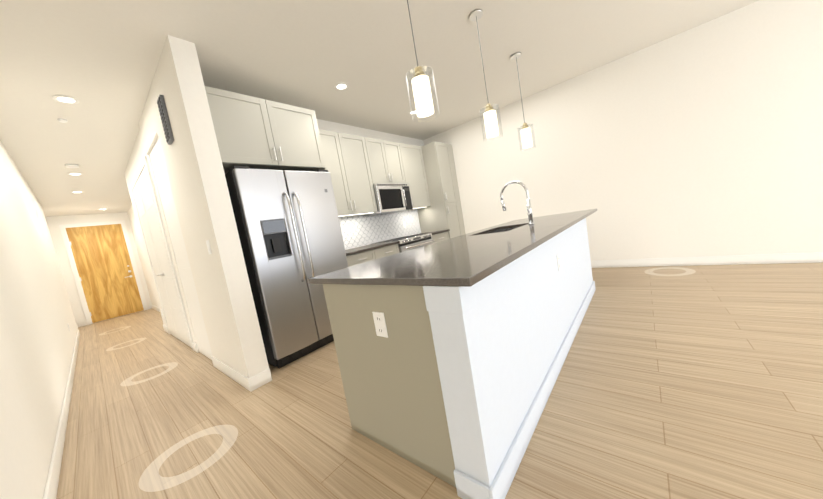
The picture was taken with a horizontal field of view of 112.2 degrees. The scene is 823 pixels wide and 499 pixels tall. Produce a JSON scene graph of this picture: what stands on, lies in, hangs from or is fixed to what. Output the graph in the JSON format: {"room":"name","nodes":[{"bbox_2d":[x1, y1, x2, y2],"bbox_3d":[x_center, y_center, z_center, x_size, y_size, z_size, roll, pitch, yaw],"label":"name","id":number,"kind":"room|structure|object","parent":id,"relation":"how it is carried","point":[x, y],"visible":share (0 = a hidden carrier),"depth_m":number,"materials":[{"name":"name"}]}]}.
{"room":"kitchen","nodes":[
{"label":"kitchen","id":0,"kind":"room"},
{"bbox_2d":[0,140,77,498],"bbox_3d":[-2.118,-0.017,1.229,13.700,2.740,0.150,-5,7,40],"label":"wall","id":1,"kind":"structure","parent":0,"point":[37,338],"depth_m":1.98,"materials":[{"name":"paint"}]},
{"bbox_2d":[45,212,151,326],"bbox_3d":[-8.009,0.439,7.286,0.150,2.740,1.530,-5,7,40],"label":"wall","id":2,"kind":"structure","parent":0,"point":[54,223],"depth_m":6.81,"materials":[{"name":"paint"}]},
{"bbox_2d":[59,220,147,324],"bbox_3d":[-7.928,0.543,7.191,0.074,2.525,1.120,-5,7,40],"label":"entry door","id":3,"kind":"structure","parent":2,"relation":"in","point":[104,269],"depth_m":7.17,"materials":[{"name":"brown wood"}]},
{"bbox_2d":[127,205,158,306],"bbox_3d":[-5.887,0.158,6.366,4.300,2.740,0.150,-5,7,40],"label":"wall","id":4,"kind":"structure","parent":0,"point":[142,255],"depth_m":7.25,"materials":[{"name":"paint"}]},
{"bbox_2d":[124,35,268,377],"bbox_3d":[-3.002,-0.073,3.486,4.040,2.740,0.170,-5,7,40],"label":"wall","id":5,"kind":"structure","parent":0,"point":[197,179],"depth_m":2.25,"materials":[{"name":"paint"}]},
{"bbox_2d":[130,175,179,339],"bbox_3d":[-3.923,0.179,4.184,0.844,2.430,0.061,-5,7,40],"label":"hall door","id":6,"kind":"structure","parent":5,"relation":"in","point":[145,226],"depth_m":4.17,"materials":[{"name":"white wood"}]},
{"bbox_2d":[136,156,193,350],"bbox_3d":[-3.282,0.119,3.635,0.844,2.430,0.061,-5,7,40],"label":"hall door","id":7,"kind":"structure","parent":5,"relation":"in","point":[143,174],"depth_m":3.59,"materials":[{"name":"white wood"}]},
{"bbox_2d":[157,95,173,144],"bbox_3d":[-2.111,-1.107,2.367,0.130,0.370,0.030,-5,7,40],"label":"air vent","id":8,"kind":"object","parent":5,"relation":"in","point":[166,125],"visible":1,"depth_m":2.33,"materials":[{"name":"grey metal"}]},
{"bbox_2d":[150,138,211,359],"bbox_3d":[-2.521,0.055,3.056,0.748,2.393,0.050,-5,7,40],"label":"door","id":9,"kind":"structure","parent":5,"relation":"in","point":[175,234],"depth_m":3.05,"materials":[{"name":"white wood"}]},
{"bbox_2d":[206,240,211,253],"bbox_3d":[-1.665,-0.018,2.268,0.072,0.116,0.008,-5,7,40],"label":"light switch","id":10,"kind":"object","parent":5,"relation":"attached to","point":[208,247],"visible":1,"depth_m":2.26,"materials":[{"name":"white plastic"}]},
{"bbox_2d":[43,252,822,498],"bbox_3d":[-0.817,0.860,3.812,15.200,0.110,5.180,-5,7,40],"label":"baseboard","id":11,"kind":"structure","parent":5,"relation":"attached to","point":[256,381],"depth_m":2.94,"materials":[{"name":"white"}]},
{"bbox_2d":[317,119,423,249],"bbox_3d":[-0.837,-0.522,4.302,0.150,2.740,3.970,-5,7,40],"label":"wall","id":12,"kind":"structure","parent":0,"point":[342,128],"depth_m":4.44,"materials":[{"name":"paint"}]},
{"bbox_2d":[205,86,326,173],"bbox_3d":[-1.417,-0.192,2.969,0.644,2.530,1.085,-5,7,40],"label":"upper cabinet","id":13,"kind":"object","parent":12,"relation":"attached to","point":[251,132],"visible":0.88,"depth_m":2.65,"materials":[{"name":"beige wood"}]},
{"bbox_2d":[319,129,378,216],"bbox_3d":[-0.984,-1.001,3.801,0.336,1.080,0.979,-5,7,40],"label":"upper cabinet","id":14,"kind":"object","parent":12,"relation":"attached to","point":[357,167],"depth_m":3.74,"materials":[{"name":"beige wood"}]},
{"bbox_2d":[339,209,420,249],"bbox_3d":[-0.575,-0.344,4.467,0.007,0.467,2.290,-5,7,40],"label":"tile backsplash","id":15,"kind":"structure","parent":12,"relation":"attached to","point":[359,230],"depth_m":4.48,"materials":[{"name":"white tile"}]},
{"bbox_2d":[371,138,406,182],"bbox_3d":[-0.511,-1.343,4.392,0.336,0.675,0.750,-5,7,40],"label":"upper cabinet","id":16,"kind":"object","parent":12,"relation":"attached to","point":[387,156],"depth_m":4.30,"materials":[{"name":"beige wood"}]},
{"bbox_2d":[364,183,412,215],"bbox_3d":[-0.379,-0.803,4.409,0.438,0.426,0.742,-5,7,40],"label":"microwave","id":17,"kind":"object","parent":16,"relation":"attached to","point":[392,197],"visible":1,"depth_m":4.25,"materials":[{"name":"silver metal"}]},
{"bbox_2d":[399,143,430,208],"bbox_3d":[-0.067,-1.261,4.902,0.336,1.080,0.669,-5,7,40],"label":"upper cabinet","id":18,"kind":"object","parent":12,"relation":"attached to","point":[413,161],"depth_m":4.83,"materials":[{"name":"beige wood"}]},
{"bbox_2d":[0,0,758,216],"bbox_3d":[-1.465,-1.804,3.577,15.500,0.120,8.200,-5,7,40],"label":"ceiling","id":19,"kind":"structure","parent":0,"point":[99,60],"depth_m":2.62,"materials":[{"name":"paint"}]},
{"bbox_2d":[57,118,67,122],"bbox_3d":[-3.533,-1.304,2.798,0.069,0.019,0.069,-7,6,28],"label":"smoke detector","id":20,"kind":"object","parent":19,"relation":"attached to","point":[59,119],"depth_m":2.79,"materials":[{"name":"white plastic"}]},
{"bbox_2d":[52,95,78,103],"bbox_3d":[-3.123,-1.354,2.498,0.156,0.005,0.156,-5,7,40],"label":"recessed light","id":21,"kind":"object","parent":19,"relation":"in","point":[65,99],"visible":1,"depth_m":2.49,"materials":[{"name":"white"}]},
{"bbox_2d":[65,164,78,167],"bbox_3d":[-4.810,-1.182,3.916,0.131,0.029,0.131,-6,6,34],"label":"smoke detector","id":22,"kind":"object","parent":19,"relation":"attached to","point":[68,165],"depth_m":3.89,"materials":[{"name":"white plastic"}]},
{"bbox_2d":[67,173,82,174],"bbox_3d":[-5.178,-1.162,4.254,0.156,0.005,0.156,-5,7,40],"label":"recessed light","id":23,"kind":"object","parent":19,"relation":"in","point":[74,173],"visible":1,"depth_m":4.25,"materials":[{"name":"white"}]},
{"bbox_2d":[334,82,348,89],"bbox_3d":[-0.778,-1.811,3.069,0.156,0.005,0.156,-5,7,40],"label":"recessed light","id":24,"kind":"object","parent":19,"relation":"in","point":[341,86],"visible":1,"depth_m":3.06,"materials":[{"name":"white"}]},
{"bbox_2d":[406,0,439,120],"bbox_3d":[0.001,-1.294,1.610,0.164,1.019,0.164,-5,7,40],"label":"pendant light","id":25,"kind":"object","parent":19,"relation":"hanging from","point":[421,86],"visible":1,"depth_m":1.61,"materials":[{"name":"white glass"}]},
{"bbox_2d":[469,9,502,140],"bbox_3d":[0.625,-1.470,2.359,0.164,1.019,0.164,-5,7,40],"label":"pendant light","id":26,"kind":"object","parent":19,"relation":"hanging from","point":[490,121],"visible":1,"depth_m":2.35,"materials":[{"name":"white glass"}]},
{"bbox_2d":[511,52,535,150],"bbox_3d":[1.238,-1.644,3.096,0.164,1.019,0.164,-5,7,40],"label":"pendant light","id":27,"kind":"object","parent":19,"relation":"hanging from","point":[526,137],"visible":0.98,"depth_m":3.09,"materials":[{"name":"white glass"}]},
{"bbox_2d":[56,263,822,498],"bbox_3d":[-0.981,1.003,3.836,15.500,0.120,8.200,-5,7,40],"label":"floor","id":28,"kind":"structure","parent":0,"point":[691,382],"depth_m":1.60,"materials":[{"name":"brown wood"}]},
{"bbox_2d":[225,166,347,368],"bbox_3d":[-1.273,0.130,2.970,0.743,1.850,0.955,-5,7,40],"label":"fridge","id":29,"kind":"object","parent":28,"relation":"on","point":[289,231],"visible":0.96,"depth_m":2.63,"materials":[{"name":"silver metal"}]},
{"bbox_2d":[347,245,399,266],"bbox_3d":[-0.644,0.442,3.819,0.608,0.870,0.938,-5,7,40],"label":"base cabinet","id":30,"kind":"object","parent":28,"relation":"on","point":[361,254],"depth_m":3.56,"materials":[{"name":"beige wood"}]},
{"bbox_2d":[345,241,399,256],"bbox_3d":[-0.706,-0.001,3.764,0.648,0.030,0.940,-5,7,40],"label":"countertop","id":31,"kind":"structure","parent":30,"relation":"on","point":[363,249],"depth_m":3.60,"materials":[{"name":"grey stone"}]},
{"bbox_2d":[370,233,433,252],"bbox_3d":[-0.062,0.263,4.441,0.711,0.912,0.792,-5,7,40],"label":"range","id":32,"kind":"object","parent":28,"relation":"on","point":[406,243],"visible":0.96,"depth_m":4.20,"materials":[{"name":"silver metal"}]},
{"bbox_2d":[425,233,448,242],"bbox_3d":[0.327,0.167,4.986,0.608,0.870,0.548,-5,7,40],"label":"base cabinet","id":33,"kind":"object","parent":28,"relation":"on","point":[437,237],"depth_m":4.74,"materials":[{"name":"beige wood"}]},
{"bbox_2d":[415,229,448,234],"bbox_3d":[0.266,-0.276,4.932,0.648,0.030,0.548,-5,7,40],"label":"countertop","id":34,"kind":"structure","parent":33,"relation":"on","point":[441,231],"depth_m":4.86,"materials":[{"name":"grey stone"}]},
{"bbox_2d":[417,141,464,238],"bbox_3d":[0.569,-0.711,5.326,0.674,2.450,0.576,-5,7,40],"label":"tall cabinet","id":35,"kind":"object","parent":28,"relation":"on","point":[443,211],"visible":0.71,"depth_m":5.03,"materials":[{"name":"beige wood"}]},
{"bbox_2d":[312,217,595,498],"bbox_3d":[0.806,0.329,2.341,0.884,0.870,2.878,-5,7,40],"label":"kitchen island","id":36,"kind":"object","parent":28,"relation":"on","point":[451,379],"depth_m":1.23,"materials":[{"name":"beige"}]},
{"bbox_2d":[372,312,387,337],"bbox_3d":[-0.144,0.343,1.262,0.072,0.116,0.006,-5,7,40],"label":"outlet","id":37,"kind":"object","parent":36,"relation":"attached to","point":[380,324],"visible":1,"depth_m":1.26,"materials":[{"name":"white plastic"}]},
{"bbox_2d":[308,209,595,288],"bbox_3d":[0.889,-0.163,2.549,1.030,0.030,3.455,-5,7,40],"label":"island countertop","id":38,"kind":"structure","parent":36,"relation":"on","point":[469,258],"depth_m":1.52,"materials":[{"name":"grey stone"}]},
{"bbox_2d":[486,227,517,233],"bbox_3d":[0.964,-0.025,2.860,0.404,0.321,0.784,-5,7,40],"label":"sink","id":39,"kind":"object","parent":38,"relation":"in","point":[501,230],"depth_m":3.19,"materials":[{"name":"silver metal"}]},
{"bbox_2d":[500,181,534,224],"bbox_3d":[1.043,-0.459,2.772,0.300,0.456,0.084,-5,7,40],"label":"faucet","id":40,"kind":"object","parent":38,"relation":"on","point":[529,209],"visible":1,"depth_m":2.71,"materials":[{"name":"silver metal"}]},
{"bbox_2d":[556,254,560,270],"bbox_3d":[1.077,0.093,2.017,0.006,0.116,0.072,-5,7,40],"label":"outlet","id":41,"kind":"object","parent":36,"relation":"attached to","point":[558,262],"visible":1,"depth_m":2.01,"materials":[{"name":"white plastic"}]},
{"bbox_2d":[423,0,822,260],"bbox_3d":[3.402,-1.164,3.345,7.910,2.740,0.150,-5,7,40],"label":"wall","id":42,"kind":"structure","parent":0,"point":[705,139],"depth_m":3.34,"materials":[{"name":"paint"}]}
]}

